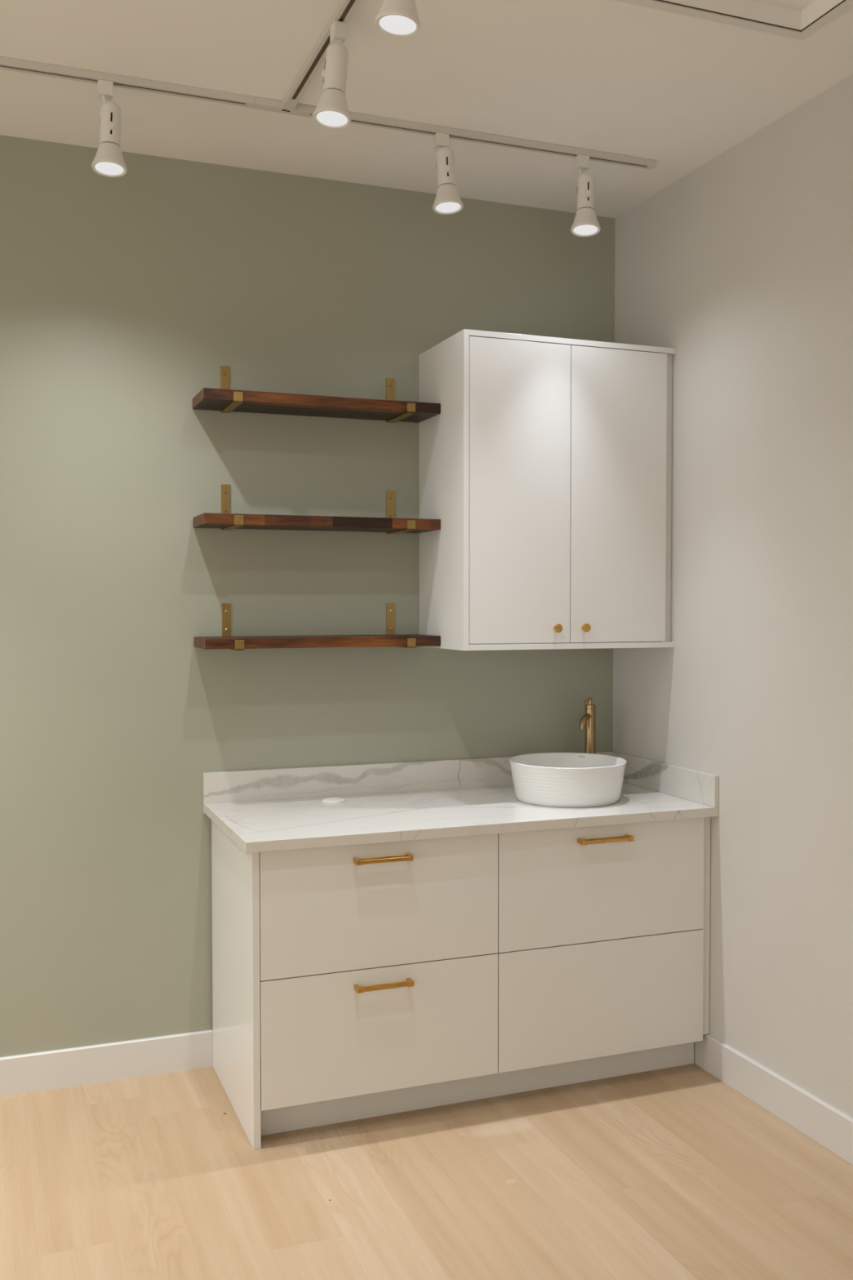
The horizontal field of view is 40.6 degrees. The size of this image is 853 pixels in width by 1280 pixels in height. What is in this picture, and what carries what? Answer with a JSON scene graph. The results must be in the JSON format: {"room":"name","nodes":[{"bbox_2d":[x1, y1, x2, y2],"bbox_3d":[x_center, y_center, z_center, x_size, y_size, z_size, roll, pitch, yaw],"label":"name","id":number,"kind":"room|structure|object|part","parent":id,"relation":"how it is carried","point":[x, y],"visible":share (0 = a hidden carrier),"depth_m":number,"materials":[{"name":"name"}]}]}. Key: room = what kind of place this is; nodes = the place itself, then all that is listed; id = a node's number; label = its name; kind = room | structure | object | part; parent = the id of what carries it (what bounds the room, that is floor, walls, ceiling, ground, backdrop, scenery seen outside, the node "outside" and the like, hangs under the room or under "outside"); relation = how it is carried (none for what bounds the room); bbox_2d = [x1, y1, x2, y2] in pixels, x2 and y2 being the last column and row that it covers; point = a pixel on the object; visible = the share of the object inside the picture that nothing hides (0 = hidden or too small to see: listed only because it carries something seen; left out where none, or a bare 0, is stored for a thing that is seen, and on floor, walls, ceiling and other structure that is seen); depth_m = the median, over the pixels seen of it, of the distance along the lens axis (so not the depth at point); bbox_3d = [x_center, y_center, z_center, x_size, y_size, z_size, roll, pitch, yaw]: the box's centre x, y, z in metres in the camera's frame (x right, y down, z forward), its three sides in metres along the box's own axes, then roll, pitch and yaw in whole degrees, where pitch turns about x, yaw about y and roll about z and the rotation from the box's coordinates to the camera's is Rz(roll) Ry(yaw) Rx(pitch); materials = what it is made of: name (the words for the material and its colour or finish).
{"room":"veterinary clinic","nodes":[
{"label":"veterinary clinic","id":0,"kind":"room"},
{"bbox_2d":[0,134,615,1057],"bbox_3d":[-1.950,-0.058,3.542,5.700,3.092,0.100,-1,2,-21],"label":"wall","id":1,"kind":"structure","parent":0,"point":[125,298],"depth_m":3.92,"materials":[{"name":"green paint"}]},
{"bbox_2d":[0,1029,213,1097],"bbox_3d":[-2.620,1.435,3.272,4.020,0.125,0.013,-1,2,-21],"label":"baseboard","id":2,"kind":"structure","parent":1,"relation":"attached to","point":[29,1073],"depth_m":3.85,"materials":[{"name":"paint"}]},
{"bbox_2d":[192,365,440,422],"bbox_3d":[-0.372,-0.858,3.945,0.820,0.159,0.224,-1,2,-21],"label":"wall shelf","id":3,"kind":"object","parent":1,"relation":"attached to","point":[224,399],"visible":1,"depth_m":3.89,"materials":[{"name":"brown wood"}]},
{"bbox_2d":[193,484,440,533],"bbox_3d":[-0.372,-0.456,3.958,0.820,0.156,0.224,-1,2,-21],"label":"wall shelf","id":4,"kind":"object","parent":1,"relation":"attached to","point":[225,520],"visible":1,"depth_m":3.89,"materials":[{"name":"brown wood"}]},
{"bbox_2d":[194,603,440,650],"bbox_3d":[-0.372,-0.050,3.970,0.820,0.155,0.224,-1,2,-21],"label":"wall shelf","id":5,"kind":"object","parent":1,"relation":"attached to","point":[226,641],"visible":1,"depth_m":3.91,"materials":[{"name":"brown wood"}]},
{"bbox_2d":[203,751,613,813],"bbox_3d":[-0.015,0.515,4.234,1.604,0.139,0.014,-1,2,-21],"label":"backsplash","id":6,"kind":"structure","parent":1,"relation":"attached to","point":[234,786],"depth_m":4.13,"materials":[{"name":"stone"}]},
{"bbox_2d":[418,328,675,650],"bbox_3d":[0.433,-0.505,4.141,0.814,1.061,0.450,-1,2,-21],"label":"upper cabinet","id":7,"kind":"object","parent":1,"relation":"attached to","point":[545,462],"visible":0.99,"depth_m":3.95,"materials":[{"name":"paint"}]},
{"bbox_3d":[0.315,-0.498,3.895,0.376,1.018,0.019,-1,2,-21],"label":"door","id":8,"kind":"part","parent":7,"relation":"part of","materials":[{"name":"paint"}]},
{"bbox_3d":[0.447,-0.040,3.934,0.030,0.030,0.027,-1,2,-21],"label":"knob","id":9,"kind":"part","parent":7,"relation":"part of","materials":[{"name":"gold metal"}]},
{"bbox_3d":[0.548,-0.042,3.973,0.030,0.030,0.027,-1,2,-21],"label":"knob","id":10,"kind":"part","parent":7,"relation":"part of","materials":[{"name":"gold metal"}]},
{"bbox_3d":[0.671,-0.502,4.030,0.379,1.018,0.019,-1,2,-21],"label":"door","id":11,"kind":"part","parent":7,"relation":"part of","materials":[{"name":"paint"}]},
{"bbox_2d":[0,1060,852,1279],"bbox_3d":[-0.526,1.634,0.068,5.850,0.080,7.700,-1,2,-21],"label":"floor","id":12,"kind":"structure","parent":0,"point":[673,1173],"depth_m":3.13,"materials":[{"name":"brown wood"}]},
{"bbox_2d":[211,820,497,1149],"bbox_3d":[-0.249,1.040,3.785,0.786,0.882,0.691,-1,2,-21],"label":"base cabinet","id":13,"kind":"object","parent":12,"relation":"on","point":[339,971],"visible":0.94,"depth_m":3.50,"materials":[{"name":"paint"}]},
{"bbox_3d":[-0.613,1.044,3.668,0.022,0.882,0.652,-1,2,-21],"label":"panel","id":14,"kind":"part","parent":13,"relation":"part of","materials":[{"name":"paint"}]},
{"bbox_3d":[-0.133,0.801,3.504,0.760,0.382,0.019,-1,2,-21],"label":"drawer","id":15,"kind":"part","parent":13,"relation":"part of","materials":[{"name":"paint"}]},
{"bbox_3d":[-0.132,1.186,3.516,0.760,0.382,0.019,-1,2,-21],"label":"drawer","id":16,"kind":"part","parent":13,"relation":"part of","materials":[{"name":"paint"}]},
{"bbox_3d":[-0.130,0.660,3.471,0.180,0.018,0.039,-1,2,-21],"label":"handle","id":17,"kind":"part","parent":13,"relation":"part of","materials":[{"name":"gold metal"}]},
{"bbox_3d":[-0.128,1.045,3.483,0.180,0.018,0.039,-1,2,-21],"label":"handle","id":18,"kind":"part","parent":13,"relation":"part of","materials":[{"name":"gold metal"}]},
{"bbox_2d":[204,782,718,853],"bbox_3d":[0.112,0.578,3.912,1.608,0.032,0.682,-1,2,-21],"label":"countertop","id":19,"kind":"structure","parent":13,"relation":"on","point":[291,824],"depth_m":3.75,"materials":[{"name":"stone"}]},
{"bbox_2d":[322,797,345,803],"bbox_3d":[-0.322,0.556,3.990,0.080,0.008,0.080,-1,2,-21],"label":"cover","id":20,"kind":"object","parent":19,"relation":"on","point":[331,800],"visible":1,"depth_m":3.97,"materials":[{"name":"white plastic"}]},
{"bbox_2d":[509,752,626,807],"bbox_3d":[0.495,0.489,4.040,0.409,0.138,0.409,-2,2,-45],"label":"vessel sink","id":21,"kind":"object","parent":19,"relation":"on","point":[555,780],"visible":1,"depth_m":3.89,"materials":[{"name":"ceramic"}]},
{"bbox_2d":[579,697,595,753],"bbox_3d":[0.603,0.384,4.359,0.101,0.328,0.049,-2,2,-44],"label":"tap","id":22,"kind":"object","parent":19,"relation":"on","point":[588,722],"visible":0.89,"depth_m":4.36,"materials":[{"name":"brown metal"}]},
{"bbox_3d":[0.601,0.306,4.344,0.023,0.062,0.081,1,2,34],"label":"spout","id":23,"kind":"part","parent":22,"relation":"part of","materials":[{"name":"brown metal"}]},
{"bbox_3d":[0.622,0.234,4.373,0.016,0.022,0.016,-1,2,-21],"label":"lever","id":24,"kind":"part","parent":22,"relation":"part of","materials":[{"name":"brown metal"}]},
{"bbox_2d":[611,751,719,807],"bbox_3d":[0.853,0.500,4.191,0.016,0.106,0.682,-1,2,-21],"label":"side splash","id":25,"kind":"object","parent":19,"relation":"on","point":[694,785],"visible":0.76,"depth_m":4.11,"materials":[{"name":"stone"}]},
{"bbox_2d":[260,1042,693,1135],"bbox_3d":[0.205,1.426,3.737,1.546,0.112,0.016,-1,2,-21],"label":"toe kick","id":26,"kind":"object","parent":12,"relation":"on","point":[278,1120],"visible":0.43,"depth_m":3.70,"materials":[{"name":"paint"}]},
{"bbox_2d":[497,817,710,1073],"bbox_3d":[0.492,0.976,4.062,0.795,0.769,0.684,-1,2,-21],"label":"base cabinet","id":27,"kind":"object","parent":12,"relation":"on","point":[603,931],"visible":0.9,"depth_m":3.77,"materials":[{"name":"paint"}]},
{"bbox_3d":[0.582,1.178,3.788,0.762,0.382,0.019,-1,2,-21],"label":"drawer","id":28,"kind":"part","parent":27,"relation":"part of","materials":[{"name":"paint"}]},
{"bbox_3d":[0.582,0.793,3.776,0.762,0.382,0.019,-1,2,-21],"label":"drawer","id":29,"kind":"part","parent":27,"relation":"part of","materials":[{"name":"paint"}]},
{"bbox_3d":[0.582,0.648,3.741,0.189,0.018,0.039,-1,2,-21],"label":"handle","id":30,"kind":"part","parent":27,"relation":"part of","materials":[{"name":"gold metal"}]},
{"bbox_2d":[0,0,852,217],"bbox_3d":[-0.528,-1.557,-0.029,5.850,0.120,7.700,-1,2,-21],"label":"ceiling","id":31,"kind":"structure","parent":0,"point":[677,91],"depth_m":3.29,"materials":[{"name":"paint"}]},
{"bbox_2d":[0,56,254,107],"bbox_3d":[-2.224,-1.570,2.756,3.662,0.020,0.036,-1,2,-21],"label":"track","id":32,"kind":"object","parent":31,"relation":"attached to","point":[6,63],"visible":1,"depth_m":3.27,"materials":[{"name":"metal"}]},
{"bbox_2d":[91,79,127,177],"bbox_3d":[-0.891,-1.445,3.229,0.096,0.261,0.106,-1,2,-21],"label":"track spotlight","id":33,"kind":"object","parent":32,"relation":"hanging from","point":[108,161],"visible":1,"depth_m":3.21,"materials":[{"name":"white metal"}]},
{"bbox_3d":[-0.903,-1.516,3.253,0.026,0.048,0.017,2,2,43],"label":"stem","id":34,"kind":"part","parent":33,"relation":"part of","materials":[{"name":"white metal"}]},
{"bbox_3d":[-0.889,-1.350,3.228,0.096,0.071,0.096,-1,2,-21],"label":"bulb","id":35,"kind":"part","parent":33,"relation":"part of","materials":[{"name":"white metal"}]},
{"bbox_3d":[-0.878,-1.433,3.207,0.019,0.019,0.010,-1,2,-21],"label":"knob","id":36,"kind":"part","parent":33,"relation":"part of","materials":[{"name":"white ceramic"}]},
{"bbox_2d":[252,96,315,117],"bbox_3d":[-0.421,-1.591,3.427,0.185,0.022,0.065,-1,2,-21],"label":"connector","id":37,"kind":"object","parent":31,"relation":"attached to","point":[262,104],"visible":0.8,"depth_m":3.43,"materials":[{"name":"metal"}]},
{"bbox_2d":[284,0,360,105],"bbox_3d":[0.312,-1.534,1.527,0.036,0.020,4.008,-1,2,-21],"label":"track","id":38,"kind":"object","parent":31,"relation":"attached to","point":[345,9],"visible":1,"depth_m":3.11,"materials":[{"name":"metal"}]},
{"bbox_2d":[312,20,351,128],"bbox_3d":[-0.240,-1.434,2.896,0.096,0.263,0.109,-1,2,-21],"label":"track spotlight","id":39,"kind":"object","parent":38,"relation":"hanging from","point":[331,111],"visible":1,"depth_m":2.88,"materials":[{"name":"white metal"}]},
{"bbox_3d":[-0.258,-1.422,2.891,0.010,0.019,0.019,-1,2,-21],"label":"knob","id":40,"kind":"part","parent":39,"relation":"part of","materials":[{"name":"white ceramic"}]},
{"bbox_3d":[-0.237,-1.338,2.893,0.096,0.072,0.096,-1,2,-21],"label":"bulb","id":41,"kind":"part","parent":39,"relation":"part of","materials":[{"name":"white ceramic"}]},
{"bbox_3d":[-0.224,-1.505,2.925,0.017,0.051,0.031,0,2,1],"label":"stem","id":42,"kind":"part","parent":39,"relation":"part of","materials":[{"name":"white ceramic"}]},
{"bbox_2d":[374,0,420,37],"bbox_3d":[-0.061,-1.417,2.418,0.099,0.268,0.109,-1,2,-21],"label":"track spotlight","id":43,"kind":"object","parent":38,"relation":"hanging from","point":[395,18],"visible":1,"depth_m":2.39,"materials":[{"name":"white metal"}]},
{"bbox_2d":[315,106,655,169],"bbox_3d":[0.213,-1.599,3.683,1.183,0.020,0.036,-1,2,-21],"label":"track","id":44,"kind":"object","parent":31,"relation":"attached to","point":[356,117],"visible":0.8,"depth_m":3.68,"materials":[{"name":"metal"}]},
{"bbox_2d":[432,132,463,214],"bbox_3d":[0.065,-1.464,3.593,0.096,0.245,0.106,-1,2,-21],"label":"track spotlight","id":45,"kind":"object","parent":44,"relation":"hanging from","point":[447,201],"visible":1,"depth_m":3.58,"materials":[{"name":"white metal"}]},
{"bbox_3d":[0.066,-1.461,3.568,0.019,0.019,0.009,0,2,-9],"label":"knob","id":46,"kind":"part","parent":45,"relation":"part of","materials":[{"name":"white ceramic"}]},
{"bbox_3d":[0.067,-1.378,3.591,0.096,0.072,0.096,-1,2,-21],"label":"bulb","id":47,"kind":"part","parent":45,"relation":"part of","materials":[{"name":"white metal"}]},
{"bbox_2d":[570,154,600,236],"bbox_3d":[0.518,-1.463,3.766,0.096,0.260,0.106,-1,2,-21],"label":"track spotlight","id":48,"kind":"object","parent":44,"relation":"hanging from","point":[585,224],"visible":1,"depth_m":3.75,"materials":[{"name":"white metal"}]},
{"bbox_3d":[0.514,-1.534,3.794,0.017,0.045,0.022,-1,2,-30],"label":"stem","id":49,"kind":"part","parent":48,"relation":"part of","materials":[{"name":"white metal"}]},
{"bbox_3d":[0.520,-1.369,3.764,0.096,0.072,0.096,-1,2,-21],"label":"bulb","id":50,"kind":"part","parent":48,"relation":"part of","materials":[{"name":"white metal"}]},
{"bbox_3d":[0.527,-1.453,3.744,0.019,0.019,0.010,0,2,-9],"label":"knob","id":51,"kind":"part","parent":48,"relation":"part of","materials":[{"name":"white ceramic"}]},
{"bbox_2d":[613,0,852,40],"bbox_3d":[0.769,-1.573,2.524,0.801,0.005,0.819,-1,2,-21],"label":"trim","id":52,"kind":"structure","parent":31,"relation":"attached to","point":[845,6],"depth_m":2.93,"materials":[{"name":"paint"}]},
{"bbox_2d":[656,0,845,31],"bbox_3d":[0.769,-1.575,2.524,0.738,0.002,0.755,-1,2,-21],"label":"trim","id":53,"kind":"structure","parent":31,"relation":"attached to","point":[838,4],"depth_m":2.92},
{"bbox_2d":[613,73,852,1118],"bbox_3d":[2.118,0.015,1.079,0.150,3.092,7.600,-1,2,-21],"label":"wall","id":54,"kind":"structure","parent":0,"point":[741,265],"depth_m":3.64,"materials":[{"name":"white paint"}]},
{"bbox_2d":[694,1034,852,1164],"bbox_3d":[2.188,1.508,0.791,0.016,0.125,6.900,-1,2,-21],"label":"baseboard","id":55,"kind":"structure","parent":54,"relation":"attached to","point":[817,1119],"depth_m":3.58,"materials":[{"name":"paint"}]}
]}

